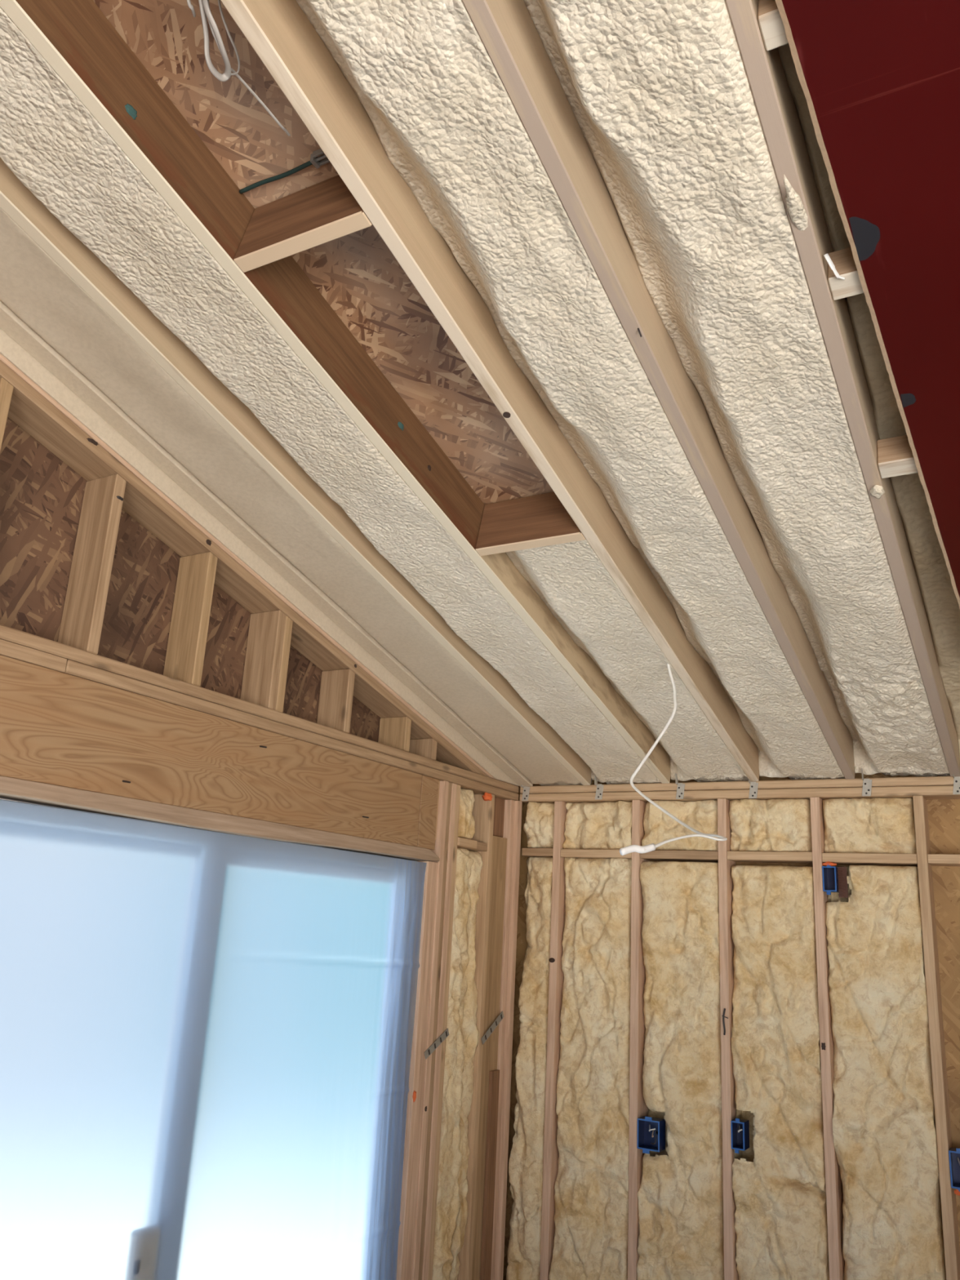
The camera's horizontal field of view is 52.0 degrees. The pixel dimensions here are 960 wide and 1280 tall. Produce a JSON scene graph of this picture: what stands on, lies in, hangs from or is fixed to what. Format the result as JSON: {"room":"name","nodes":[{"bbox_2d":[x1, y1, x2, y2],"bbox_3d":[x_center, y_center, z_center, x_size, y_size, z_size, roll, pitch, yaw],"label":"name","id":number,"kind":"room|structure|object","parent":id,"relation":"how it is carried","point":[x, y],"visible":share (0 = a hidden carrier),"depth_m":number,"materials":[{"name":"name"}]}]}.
{"room":"unfinished house room","nodes":[
{"label":"unfinished house room","id":0,"kind":"room"},
{"bbox_2d":[0,417,381,742],"bbox_3d":[-1.682,0.035,2.046,0.012,4.464,7.342,-6,-19,29],"label":"wall","id":1,"kind":"structure","parent":0,"point":[42,496],"depth_m":3.04,"materials":[{"name":"wood"}]},
{"bbox_2d":[0,799,416,861],"bbox_3d":[-0.928,1.603,2.948,0.113,2.034,2.379,-6,-19,29],"label":"door","id":2,"kind":"structure","parent":1,"relation":"in","point":[0,799],"depth_m":2.95,"materials":[{"name":"plastic"}]},
{"bbox_2d":[0,800,426,1279],"bbox_3d":[-0.875,1.596,2.918,0.022,2.017,2.381,-6,-19,29],"label":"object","id":3,"kind":"structure","parent":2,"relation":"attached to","point":[206,1037],"depth_m":3.00,"materials":[{"name":"glass"}]},
{"bbox_2d":[0,654,422,846],"bbox_3d":[-0.897,0.388,3.139,0.108,0.304,2.513,-6,-19,29],"label":"beam","id":4,"kind":"structure","parent":1,"relation":"attached to","point":[57,728],"depth_m":3.05,"materials":[{"name":"wood"}]},
{"bbox_2d":[0,639,66,672],"bbox_3d":[-1.517,-0.096,2.205,0.140,0.038,1.297,-6,-19,29],"label":"plate","id":5,"kind":"object","parent":4,"relation":"on","point":[8,649],"visible":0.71,"depth_m":2.62,"materials":[{"name":"brown wood"}]},
{"bbox_2d":[63,659,518,800],"bbox_3d":[-0.531,0.438,3.863,0.141,0.038,2.700,-6,-19,29],"label":"plate","id":6,"kind":"object","parent":4,"relation":"on","point":[73,668],"visible":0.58,"depth_m":3.37,"materials":[{"name":"brown wood"}]},
{"bbox_2d":[0,624,519,793],"bbox_3d":[-0.849,0.227,3.335,0.140,0.036,4.000,-6,-19,29],"label":"plate","id":7,"kind":"object","parent":6,"relation":"on","point":[6,633],"visible":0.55,"depth_m":3.20,"materials":[{"name":"brown wood"}]},
{"bbox_2d":[0,377,13,451],"bbox_3d":[-1.338,-0.377,2.578,0.140,0.650,0.038,-6,-19,29],"label":"stud","id":8,"kind":"object","parent":7,"relation":"on","point":[6,388],"visible":1,"depth_m":2.62,"materials":[{"name":"beige wood"}]},
{"bbox_2d":[0,353,494,778],"bbox_3d":[-0.932,-0.328,3.294,0.141,0.996,3.954,-6,-19,29],"label":"plate","id":9,"kind":"object","parent":8,"relation":"on","point":[2,358],"visible":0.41,"depth_m":3.24,"materials":[{"name":"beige wood"}]},
{"bbox_2d":[0,328,519,786],"bbox_3d":[-0.867,-0.333,3.404,0.146,1.073,4.198,-6,-19,29],"label":"strip","id":10,"kind":"object","parent":9,"relation":"on","point":[10,348],"visible":0.34,"depth_m":3.26,"materials":[{"name":"wood"}]},
{"bbox_2d":[57,474,126,654],"bbox_3d":[-1.141,-0.221,2.897,0.143,0.549,0.038,-6,-19,29],"label":"stud","id":11,"kind":"object","parent":7,"relation":"on","point":[86,593],"visible":0.98,"depth_m":2.88,"materials":[{"name":"brown wood"}]},
{"bbox_2d":[163,551,217,686],"bbox_3d":[-0.947,-0.065,3.217,0.140,0.447,0.038,-6,-19,29],"label":"stud","id":12,"kind":"object","parent":7,"relation":"on","point":[191,611],"visible":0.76,"depth_m":3.20,"materials":[{"name":"beige wood"}]},
{"bbox_2d":[240,609,285,710],"bbox_3d":[-0.772,0.075,3.502,0.140,0.357,0.038,-6,-19,29],"label":"stud","id":13,"kind":"object","parent":7,"relation":"on","point":[260,686],"visible":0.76,"depth_m":3.48,"materials":[{"name":"brown wood"}]},
{"bbox_2d":[275,616,293,712],"bbox_3d":[-0.753,0.090,3.533,0.140,0.347,0.038,-6,-19,29],"label":"stud","id":14,"kind":"object","parent":7,"relation":"on","point":[288,624],"visible":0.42,"depth_m":3.49,"materials":[{"name":"beige wood"}]},
{"bbox_2d":[316,668,355,733],"bbox_3d":[-0.564,0.241,3.843,0.140,0.249,0.038,-6,-19,29],"label":"stud","id":15,"kind":"object","parent":7,"relation":"on","point":[336,688],"visible":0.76,"depth_m":3.82,"materials":[{"name":"brown wood"}]},
{"bbox_2d":[377,716,411,751],"bbox_3d":[-0.362,0.402,4.171,0.140,0.144,0.038,-6,-19,29],"label":"stud","id":16,"kind":"object","parent":7,"relation":"on","point":[395,732],"visible":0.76,"depth_m":4.15,"materials":[{"name":"beige wood"}]},
{"bbox_2d":[408,738,437,759],"bbox_3d":[-0.259,0.484,4.340,0.140,0.091,0.038,-6,-19,29],"label":"stud","id":17,"kind":"object","parent":7,"relation":"on","point":[427,748],"visible":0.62,"depth_m":4.31,"materials":[{"name":"brown wood"}]},
{"bbox_2d":[482,792,492,800],"bbox_3d":[0.035,0.748,4.691,0.046,0.038,0.070,-6,-19,29],"label":"foam","id":18,"kind":"object","parent":6,"relation":"attached to","point":[486,797],"visible":1,"depth_m":4.67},
{"bbox_2d":[431,847,474,1279],"bbox_3d":[-0.162,1.960,4.205,0.160,2.109,0.157,-6,-19,29],"label":"fiberglass batt","id":19,"kind":"object","parent":1,"relation":"attached to","point":[448,1202],"visible":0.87,"depth_m":4.18,"materials":[{"name":"fabric"}]},
{"bbox_2d":[457,837,476,848],"bbox_3d":[-0.116,0.929,4.507,0.144,0.036,0.162,-6,-19,29],"label":"blocking","id":20,"kind":"object","parent":19,"relation":"on","point":[462,842],"visible":0.46,"depth_m":4.47,"materials":[{"name":"brown wood"}]},
{"bbox_2d":[457,788,475,839],"bbox_3d":[-0.100,0.798,4.539,0.160,0.224,0.152,-6,-19,29],"label":"fiberglass batt","id":21,"kind":"object","parent":20,"relation":"on","point":[466,828],"visible":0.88,"depth_m":4.49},
{"bbox_2d":[449,850,483,1279],"bbox_3d":[-0.096,2.000,4.325,0.150,2.107,0.099,-6,-19,29],"label":"fiberglass batt","id":22,"kind":"object","parent":1,"relation":"attached to","point":[470,1032],"visible":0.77,"depth_m":4.37,"materials":[{"name":"fabric"}]},
{"bbox_2d":[464,841,487,851],"bbox_3d":[-0.051,0.969,4.625,0.134,0.036,0.110,-6,-19,29],"label":"blocking","id":23,"kind":"object","parent":22,"relation":"on","point":[481,846],"visible":0.46,"depth_m":4.60,"materials":[{"name":"brown wood"}]},
{"bbox_2d":[93,0,553,504],"bbox_3d":[0.466,-1.409,1.332,5.000,1.900,7.503,-6,-19,29],"label":"roof sheathing","id":24,"kind":"structure","parent":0,"point":[357,273],"depth_m":2.44,"materials":[{"name":"wood"}]},
{"bbox_2d":[0,157,591,785],"bbox_3d":[-0.568,-0.543,3.080,0.039,1.338,4.642,-6,-19,29],"label":"rafter","id":25,"kind":"object","parent":24,"relation":"attached to","point":[17,201],"visible":0.52,"depth_m":2.86,"materials":[{"name":"wood"}]},
{"bbox_2d":[0,207,591,786],"bbox_3d":[-0.669,-0.504,3.212,0.272,1.320,4.682,-6,-19,29],"label":"foam","id":26,"kind":"object","parent":24,"relation":"attached to","point":[33,286],"visible":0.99,"depth_m":3.03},
{"bbox_2d":[0,6,661,784],"bbox_3d":[-0.360,-0.538,3.039,0.360,1.320,4.684,-6,-19,29],"label":"foam","id":27,"kind":"object","parent":24,"relation":"attached to","point":[51,141],"visible":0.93,"depth_m":2.57,"materials":[{"name":"plastic"}]},
{"bbox_2d":[0,0,670,783],"bbox_3d":[-0.219,-0.581,2.885,0.042,1.338,4.642,-6,-19,29],"label":"rafter","id":28,"kind":"object","parent":24,"relation":"attached to","point":[75,37],"visible":0.99,"depth_m":2.42,"materials":[{"name":"wood"}]},
{"bbox_2d":[239,148,329,194],"bbox_3d":[-0.443,-1.067,2.249,0.276,0.020,0.032,-6,-19,29],"label":"rod","id":29,"kind":"object","parent":28,"relation":"attached to","point":[322,160],"visible":0.88,"depth_m":2.23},
{"bbox_2d":[233,174,372,272],"bbox_3d":[-0.386,-0.963,2.241,0.370,0.186,0.082,-6,-19,29],"label":"block","id":30,"kind":"object","parent":28,"relation":"attached to","point":[324,211],"visible":0.76,"depth_m":2.22,"materials":[{"name":"wood"}]},
{"bbox_2d":[475,491,585,555],"bbox_3d":[0.168,-0.375,3.118,0.370,0.186,0.082,-6,-19,29],"label":"block","id":31,"kind":"object","parent":28,"relation":"attached to","point":[540,520],"visible":0.76,"depth_m":3.11,"materials":[{"name":"wood"}]},
{"bbox_2d":[220,0,759,781],"bbox_3d":[0.137,-0.619,2.686,0.039,1.338,4.642,-6,-19,29],"label":"rafter","id":32,"kind":"object","parent":24,"relation":"attached to","point":[279,32],"visible":0.91,"depth_m":2.34,"materials":[{"name":"wood"}]},
{"bbox_2d":[186,0,290,136],"bbox_3d":[-0.477,-1.127,1.901,0.086,0.096,0.354,-2,-17,16],"label":"cable coil","id":33,"kind":"object","parent":32,"relation":"hanging from","point":[204,5],"visible":1,"depth_m":1.85,"materials":[{"name":"plastic"}]},
{"bbox_2d":[619,663,727,855],"bbox_3d":[0.630,0.344,3.185,0.311,0.753,0.662,0,-16,11],"label":"cable","id":34,"kind":"object","parent":32,"relation":"hanging from","point":[651,847],"visible":1,"depth_m":3.23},
{"bbox_2d":[295,0,844,779],"bbox_3d":[0.346,-0.612,2.643,0.365,1.324,4.684,-6,-19,29],"label":"foam","id":35,"kind":"object","parent":24,"relation":"attached to","point":[431,91],"visible":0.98,"depth_m":2.27,"materials":[{"name":"plastic"}]},
{"bbox_2d":[505,538,748,782],"bbox_3d":[0.642,0.112,3.869,0.371,0.635,1.974,-6,-19,29],"label":"foam","id":36,"kind":"object","parent":24,"relation":"attached to","point":[571,579],"visible":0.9,"depth_m":3.60,"materials":[{"name":"plastic"}]},
{"bbox_2d":[461,0,854,779],"bbox_3d":[0.489,-0.657,2.488,0.041,1.338,4.642,-6,-19,29],"label":"rafter","id":37,"kind":"object","parent":24,"relation":"attached to","point":[508,34],"visible":0.89,"depth_m":2.23,"materials":[{"name":"wood"}]},
{"bbox_2d":[523,0,950,777],"bbox_3d":[0.698,-0.654,2.446,0.366,1.317,4.685,-6,-19,29],"label":"foam","id":38,"kind":"object","parent":24,"relation":"attached to","point":[659,94],"visible":0.98,"depth_m":2.19,"materials":[{"name":"plastic"}]},
{"bbox_2d":[724,0,959,776],"bbox_3d":[0.843,-0.695,2.290,0.043,1.338,4.642,-6,-19,29],"label":"rafter","id":39,"kind":"object","parent":24,"relation":"attached to","point":[775,108],"visible":1,"depth_m":2.15,"materials":[{"name":"wood"}]},
{"bbox_2d":[757,0,788,51],"bbox_3d":[0.638,-1.066,1.581,0.367,0.093,0.079,-6,-19,29],"label":"block","id":40,"kind":"object","parent":39,"relation":"attached to","point":[771,24],"visible":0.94,"depth_m":1.64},
{"bbox_2d":[827,247,863,300],"bbox_3d":[0.902,-0.786,1.998,0.367,0.093,0.079,-6,-19,29],"label":"block","id":41,"kind":"object","parent":39,"relation":"attached to","point":[842,260],"visible":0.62,"depth_m":2.05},
{"bbox_2d":[823,253,844,279],"bbox_3d":[0.728,-0.767,2.021,0.065,0.043,0.008,14,-19,-33],"label":"paper scrap","id":42,"kind":"object","parent":41,"relation":"attached to","point":[829,261],"visible":1,"depth_m":2.01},
{"bbox_2d":[876,435,918,478],"bbox_3d":[1.188,-0.483,2.451,0.367,0.093,0.079,-6,-19,29],"label":"block","id":43,"kind":"object","parent":39,"relation":"attached to","point":[895,456],"visible":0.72,"depth_m":2.50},
{"bbox_2d":[777,43,959,759],"bbox_3d":[1.059,-0.692,2.260,0.368,1.308,4.657,-6,-19,29],"label":"foam","id":44,"kind":"object","parent":24,"relation":"attached to","point":[941,606],"visible":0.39,"depth_m":2.76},
{"bbox_2d":[502,773,959,1279],"bbox_3d":[2.140,1.680,3.682,4.755,2.617,0.012,-6,-19,29],"label":"wall","id":45,"kind":"structure","parent":0,"point":[944,815],"depth_m":4.06,"materials":[{"name":"wood"}]},
{"bbox_2d":[636,861,724,1279],"bbox_3d":[0.870,2.025,4.218,0.367,2.099,0.160,-6,-19,29],"label":"fiberglass batt","id":46,"kind":"object","parent":45,"relation":"attached to","point":[680,1193],"visible":0.96,"depth_m":4.20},
{"bbox_2d":[730,865,829,1279],"bbox_3d":[1.223,1.992,4.018,0.365,2.089,0.160,-6,-19,29],"label":"fiberglass batt","id":47,"kind":"object","parent":45,"relation":"attached to","point":[779,1187],"visible":0.97,"depth_m":4.03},
{"bbox_2d":[825,865,946,1279],"bbox_3d":[1.578,1.950,3.821,0.369,2.097,0.160,-6,-19,29],"label":"fiberglass batt","id":48,"kind":"object","parent":45,"relation":"attached to","point":[885,1143],"visible":0.99,"depth_m":3.84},
{"bbox_2d":[836,866,848,897],"bbox_3d":[1.514,1.011,4.115,0.036,0.125,0.029,-6,-19,29],"label":"wood block","id":49,"kind":"object","parent":48,"relation":"attached to","point":[842,873],"visible":1,"depth_m":4.12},
{"bbox_3d":[0.260,2.004,0.268,4.760,0.100,7.360,-6,-19,29],"label":"floor","id":50,"kind":"structure","parent":0,"visible":0},
{"bbox_2d":[395,860,432,1279],"bbox_3d":[-0.324,1.925,3.947,0.139,2.035,0.038,-6,-19,29],"label":"stud","id":51,"kind":"object","parent":50,"relation":"on","point":[406,1196],"visible":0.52,"depth_m":3.94,"materials":[{"name":"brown wood"}]},
{"bbox_2d":[412,1090,416,1102],"bbox_3d":[-0.261,1.820,3.927,0.013,0.046,0.018,-6,-19,29],"label":"foam","id":52,"kind":"object","parent":51,"relation":"attached to","point":[414,1096],"visible":1,"depth_m":3.92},
{"bbox_2d":[405,862,437,1279],"bbox_3d":[-0.304,1.937,3.983,0.137,2.035,0.046,-6,-19,29],"label":"stud","id":53,"kind":"object","parent":50,"relation":"on","point":[434,869],"visible":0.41,"depth_m":3.99,"materials":[{"name":"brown wood"}]},
{"bbox_2d":[0,775,439,861],"bbox_3d":[-0.896,0.587,3.179,0.146,0.054,2.688,-6,-19,29],"label":"plate","id":54,"kind":"object","parent":53,"relation":"on","point":[11,788],"visible":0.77,"depth_m":3.05,"materials":[{"name":"brown wood"}]},
{"bbox_2d":[417,774,439,849],"bbox_3d":[-0.254,0.745,4.249,0.079,0.304,0.133,-6,-19,29],"label":"stud","id":55,"kind":"object","parent":54,"relation":"on","point":[429,785],"visible":0.58,"depth_m":4.22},
{"bbox_2d":[411,780,448,1279],"bbox_3d":[-0.271,1.778,4.066,0.145,2.390,0.037,-6,-19,29],"label":"stud","id":56,"kind":"object","parent":50,"relation":"on","point":[439,848],"visible":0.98,"depth_m":4.09,"materials":[{"name":"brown wood"}]},
{"bbox_2d":[424,1028,448,1059],"bbox_3d":[-0.178,1.679,4.099,0.004,0.110,0.185,-6,-19,29],"label":"strap","id":57,"kind":"object","parent":56,"relation":"attached to","point":[444,1035],"visible":1,"depth_m":4.09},
{"bbox_2d":[435,780,439,839],"bbox_3d":[-0.218,0.746,4.327,0.065,0.260,0.027,-6,-19,29],"label":"spacer lath","id":58,"kind":"object","parent":56,"relation":"attached to","point":[439,780],"visible":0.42,"depth_m":4.32,"materials":[{"name":"brown wood"}]},
{"bbox_2d":[417,782,452,1279],"bbox_3d":[-0.256,1.788,4.099,0.136,2.390,0.037,-6,-19,29],"label":"stud","id":59,"kind":"object","parent":50,"relation":"on","point":[447,824],"visible":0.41,"depth_m":4.11,"materials":[{"name":"brown wood"}]},
{"bbox_2d":[422,782,457,1279],"bbox_3d":[-0.235,1.798,4.130,0.140,2.390,0.037,-6,-19,29],"label":"stud","id":60,"kind":"object","parent":50,"relation":"on","point":[454,786],"visible":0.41,"depth_m":4.13,"materials":[{"name":"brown wood"}]},
{"bbox_2d":[427,784,460,1279],"bbox_3d":[-0.218,1.809,4.162,0.137,2.390,0.037,-6,-19,29],"label":"stud","id":61,"kind":"object","parent":50,"relation":"on","point":[458,790],"visible":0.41,"depth_m":4.16,"materials":[{"name":"brown wood"}]},
{"bbox_2d":[457,794,494,1279],"bbox_3d":[-0.060,1.894,4.426,0.139,2.390,0.038,-6,-19,29],"label":"stud","id":62,"kind":"object","parent":50,"relation":"on","point":[482,813],"visible":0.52,"depth_m":4.47,"materials":[{"name":"brown wood"}]},
{"bbox_2d":[471,835,506,1279],"bbox_3d":[-0.019,2.013,4.487,0.128,2.200,0.164,-6,-19,29],"label":"board","id":63,"kind":"object","parent":50,"relation":"on","point":[495,944],"visible":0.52,"depth_m":4.55,"materials":[{"name":"beige wood"}]},
{"bbox_2d":[493,796,504,837],"bbox_3d":[0.034,0.865,4.825,0.105,0.185,0.164,-6,-19,29],"label":"block","id":64,"kind":"object","parent":63,"relation":"on","point":[499,809],"visible":0.42,"depth_m":4.82,"materials":[{"name":"brown wood"}]},
{"bbox_2d":[480,1069,499,1279],"bbox_3d":[0.037,2.520,4.341,0.016,1.152,0.073,-6,-19,29],"label":"corner lath","id":65,"kind":"object","parent":50,"relation":"on","point":[494,1076],"visible":1,"depth_m":4.37,"materials":[{"name":"brown wood"}]},
{"bbox_2d":[490,800,515,1279],"bbox_3d":[0.042,1.948,4.595,0.140,2.390,0.038,-6,-19,29],"label":"stud","id":66,"kind":"object","parent":50,"relation":"on","point":[508,819],"visible":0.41,"depth_m":4.64,"materials":[{"name":"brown wood"}]},
{"bbox_2d":[481,1011,503,1044],"bbox_3d":[0.059,1.774,4.508,0.004,0.134,0.203,-6,-19,29],"label":"strap","id":67,"kind":"object","parent":66,"relation":"attached to","point":[499,1019],"visible":1,"depth_m":4.50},
{"bbox_2d":[494,800,522,1279],"bbox_3d":[0.122,1.952,4.593,0.042,2.390,0.038,-6,-19,29],"label":"stud","id":68,"kind":"object","parent":50,"relation":"on","point":[503,1169],"visible":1,"depth_m":4.59,"materials":[{"name":"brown wood"}]},
{"bbox_2d":[506,857,552,1279],"bbox_3d":[0.251,2.086,4.567,0.170,2.112,0.160,-6,-19,29],"label":"fiberglass batt","id":69,"kind":"object","parent":50,"relation":"on","point":[526,1162],"visible":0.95,"depth_m":4.53,"materials":[{"name":"fabric"}]},
{"bbox_2d":[521,848,553,857],"bbox_3d":[0.314,1.056,4.877,0.170,0.037,0.138,-6,-19,29],"label":"blocking","id":70,"kind":"object","parent":69,"relation":"on","point":[530,852],"visible":0.66,"depth_m":4.82,"materials":[{"name":"brown wood"}]},
{"bbox_2d":[523,801,554,848],"bbox_3d":[0.314,0.925,4.903,0.170,0.223,0.160,-6,-19,29],"label":"fiberglass batt","id":71,"kind":"object","parent":70,"relation":"on","point":[539,824],"visible":0.83,"depth_m":4.86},
{"bbox_2d":[539,800,567,1279],"bbox_3d":[0.353,1.955,4.560,0.040,2.390,0.145,-6,-19,29],"label":"stud","id":72,"kind":"object","parent":50,"relation":"on","point":[551,1154],"visible":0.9,"depth_m":4.54,"materials":[{"name":"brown wood"}]},
{"bbox_2d":[548,857,631,1279],"bbox_3d":[0.518,2.058,4.417,0.364,2.111,0.160,-6,-19,29],"label":"fiberglass batt","id":73,"kind":"object","parent":50,"relation":"on","point":[591,1218],"visible":0.91,"depth_m":4.40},
{"bbox_2d":[560,848,631,858],"bbox_3d":[0.581,1.030,4.726,0.364,0.037,0.138,-6,-19,29],"label":"blocking","id":74,"kind":"object","parent":73,"relation":"on","point":[566,853],"visible":0.58,"depth_m":4.68,"materials":[{"name":"brown wood"}]},
{"bbox_2d":[562,800,631,849],"bbox_3d":[0.581,0.897,4.753,0.364,0.226,0.160,-6,-19,29],"label":"fiberglass batt","id":75,"kind":"object","parent":74,"relation":"on","point":[601,825],"visible":0.9,"depth_m":4.72,"materials":[{"name":"fabric"}]},
{"bbox_2d":[627,800,649,1279],"bbox_3d":[0.706,1.918,4.364,0.038,2.390,0.140,-6,-19,29],"label":"stud","id":76,"kind":"object","parent":50,"relation":"on","point":[637,1107],"visible":0.76,"depth_m":4.35,"materials":[{"name":"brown wood"}]},
{"bbox_2d":[636,1115,665,1154],"bbox_3d":[0.737,2.124,4.235,0.100,0.143,0.077,-6,-19,29],"label":"electrical box","id":77,"kind":"object","parent":76,"relation":"attached to","point":[651,1131],"visible":1,"depth_m":4.24,"materials":[{"name":"plastic"}]},
{"bbox_2d":[640,850,718,862],"bbox_3d":[0.933,0.993,4.529,0.367,0.037,0.138,-6,-19,29],"label":"blocking","id":78,"kind":"object","parent":76,"relation":"attached to","point":[664,855],"visible":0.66,"depth_m":4.47,"materials":[{"name":"brown wood"}]},
{"bbox_2d":[641,800,718,851],"bbox_3d":[0.934,0.860,4.555,0.367,0.227,0.160,-6,-19,29],"label":"fiberglass batt","id":79,"kind":"object","parent":78,"relation":"on","point":[659,827],"visible":0.84,"depth_m":4.52,"materials":[{"name":"fabric"}]},
{"bbox_2d":[717,798,738,1279],"bbox_3d":[1.060,1.880,4.166,0.038,2.390,0.140,-6,-19,29],"label":"stud","id":80,"kind":"object","parent":50,"relation":"on","point":[726,886],"visible":0.76,"depth_m":4.17,"materials":[{"name":"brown wood"}]},
{"bbox_2d":[721,1008,728,1035],"bbox_3d":[1.039,1.617,4.173,0.026,0.107,0.014,1,-16,9],"label":"stub","id":81,"kind":"object","parent":80,"relation":"attached to","point":[724,1010],"visible":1,"depth_m":4.17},
{"bbox_2d":[730,1118,749,1153],"bbox_3d":[1.074,2.040,4.062,0.054,0.130,0.077,-6,-19,29],"label":"electrical box","id":82,"kind":"object","parent":80,"relation":"attached to","point":[740,1128],"visible":1,"depth_m":4.06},
{"bbox_2d":[727,851,812,862],"bbox_3d":[1.286,0.955,4.331,0.365,0.037,0.138,-6,-19,29],"label":"blocking","id":83,"kind":"object","parent":80,"relation":"attached to","point":[736,856],"visible":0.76,"depth_m":4.28,"materials":[{"name":"brown wood"}]},
{"bbox_2d":[728,799,812,852],"bbox_3d":[1.290,0.823,4.362,0.365,0.227,0.150,-6,-19,29],"label":"fiberglass batt","id":84,"kind":"object","parent":83,"relation":"on","point":[755,824],"visible":0.88,"depth_m":4.31,"materials":[{"name":"fabric"}]},
{"bbox_2d":[809,796,844,1279],"bbox_3d":[1.412,1.841,3.967,0.038,2.390,0.144,-6,-19,29],"label":"stud","id":85,"kind":"object","parent":50,"relation":"on","point":[834,1192],"visible":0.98,"depth_m":3.96,"materials":[{"name":"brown wood"}]},
{"bbox_2d":[822,863,838,894],"bbox_3d":[1.481,1.011,4.152,0.054,0.127,0.077,-6,-19,29],"label":"electrical box","id":86,"kind":"object","parent":85,"relation":"attached to","point":[830,882],"visible":0.98,"depth_m":4.16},
{"bbox_2d":[822,861,836,866],"bbox_3d":[1.470,0.944,4.144,0.065,0.023,0.026,-6,-19,29],"label":"foam","id":87,"kind":"object","parent":86,"relation":"on","point":[831,864],"visible":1,"depth_m":4.14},
{"bbox_2d":[822,853,917,866],"bbox_3d":[1.641,0.920,4.131,0.369,0.038,0.138,-6,-19,29],"label":"blocking","id":88,"kind":"object","parent":85,"relation":"attached to","point":[857,859],"visible":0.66,"depth_m":4.08,"materials":[{"name":"brown wood"}]},
{"bbox_2d":[822,797,916,853],"bbox_3d":[1.648,0.789,4.169,0.369,0.230,0.134,-6,-19,29],"label":"fiberglass batt","id":89,"kind":"object","parent":88,"relation":"on","point":[886,825],"visible":0.93,"depth_m":4.13,"materials":[{"name":"fabric"}]},
{"bbox_2d":[912,795,959,1279],"bbox_3d":[1.769,1.803,3.769,0.038,2.390,0.140,-6,-19,29],"label":"stud","id":90,"kind":"object","parent":50,"relation":"on","point":[942,1116],"visible":1,"depth_m":3.79,"materials":[{"name":"brown wood"}]},
{"bbox_2d":[927,853,959,866],"bbox_3d":[1.995,0.881,3.933,0.366,0.037,0.138,-6,-19,29],"label":"blocking","id":91,"kind":"object","parent":90,"relation":"attached to","point":[934,860],"visible":1,"depth_m":3.94,"materials":[{"name":"brown wood"}]},
{"bbox_2d":[948,1147,959,1191],"bbox_3d":[1.791,1.967,3.659,0.074,0.150,0.077,-6,-19,29],"label":"electrical box","id":92,"kind":"object","parent":90,"relation":"attached to","point":[953,1153],"visible":1,"depth_m":3.69,"materials":[{"name":"plastic"}]},
{"bbox_2d":[953,1189,959,1195],"bbox_3d":[1.757,2.030,3.620,0.024,0.023,0.022,1,-16,7],"label":"foam","id":93,"kind":"object","parent":92,"relation":"attached to","point":[957,1192],"visible":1,"depth_m":3.61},
{"bbox_3d":[2.122,1.765,3.571,0.038,2.390,0.140,-6,-19,29],"label":"stud","id":94,"kind":"object","parent":50,"relation":"on","visible":0},
{"bbox_2d":[519,785,959,804],"bbox_3d":[2.220,0.596,3.890,4.578,0.038,0.140,-6,-19,29],"label":"plate","id":95,"kind":"object","parent":94,"relation":"on","point":[940,792],"visible":0.71,"depth_m":4.36,"materials":[{"name":"brown wood"}]},
{"bbox_2d":[594,775,604,799],"bbox_3d":[0.569,0.707,4.734,0.044,0.115,0.031,-6,-19,29],"label":"tie","id":96,"kind":"object","parent":95,"relation":"attached to","point":[599,789],"visible":0.93,"depth_m":4.74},
{"bbox_2d":[675,773,684,799],"bbox_3d":[0.919,0.673,4.537,0.044,0.115,0.031,-6,-19,29],"label":"tie","id":97,"kind":"object","parent":95,"relation":"attached to","point":[681,786],"visible":1,"depth_m":4.54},
{"bbox_2d":[520,776,953,793],"bbox_3d":[2.222,0.559,3.902,4.578,0.035,0.139,-6,-19,29],"label":"plate","id":98,"kind":"object","parent":95,"relation":"on","point":[928,780],"visible":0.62,"depth_m":4.37,"materials":[{"name":"brown wood"}]},
{"bbox_2d":[0,300,533,786],"bbox_3d":[-0.750,-0.404,3.402,0.071,1.230,4.214,-6,-19,29],"label":"rafter","id":99,"kind":"object","parent":98,"relation":"on","point":[11,323],"visible":0.41,"depth_m":3.23,"materials":[{"name":"wood"}]},
{"bbox_2d":[520,784,529,800],"bbox_3d":[0.224,0.746,4.927,0.044,0.115,0.031,-6,-19,29],"label":"tie","id":100,"kind":"object","parent":99,"relation":"attached to","point":[526,789],"visible":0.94,"depth_m":4.93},
{"bbox_3d":[1.195,-0.733,2.093,0.039,0.187,4.742,-6,-33,29],"label":"rafter","id":101,"kind":"object","parent":98,"relation":"on","visible":0},
{"bbox_2d":[775,0,959,608],"bbox_3d":[1.454,-0.628,1.970,1.290,0.687,2.650,-6,-19,29],"label":"panel","id":102,"kind":"object","parent":101,"relation":"attached to","point":[879,80],"visible":1,"depth_m":1.81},
{"bbox_2d":[748,778,758,798],"bbox_3d":[1.211,0.644,4.373,0.044,0.115,0.031,-6,-19,29],"label":"tie","id":103,"kind":"object","parent":95,"relation":"attached to","point":[753,785],"visible":0.97,"depth_m":4.38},
{"bbox_2d":[861,768,871,795],"bbox_3d":[1.624,0.598,4.142,0.044,0.115,0.031,-6,-19,29],"label":"tie","id":104,"kind":"object","parent":95,"relation":"attached to","point":[867,783],"visible":1,"depth_m":4.15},
{"bbox_2d":[952,774,959,794],"bbox_3d":[1.927,0.563,3.973,0.044,0.115,0.031,-6,-19,29],"label":"tie","id":105,"kind":"object","parent":95,"relation":"attached to","point":[956,779],"visible":0.9,"depth_m":3.98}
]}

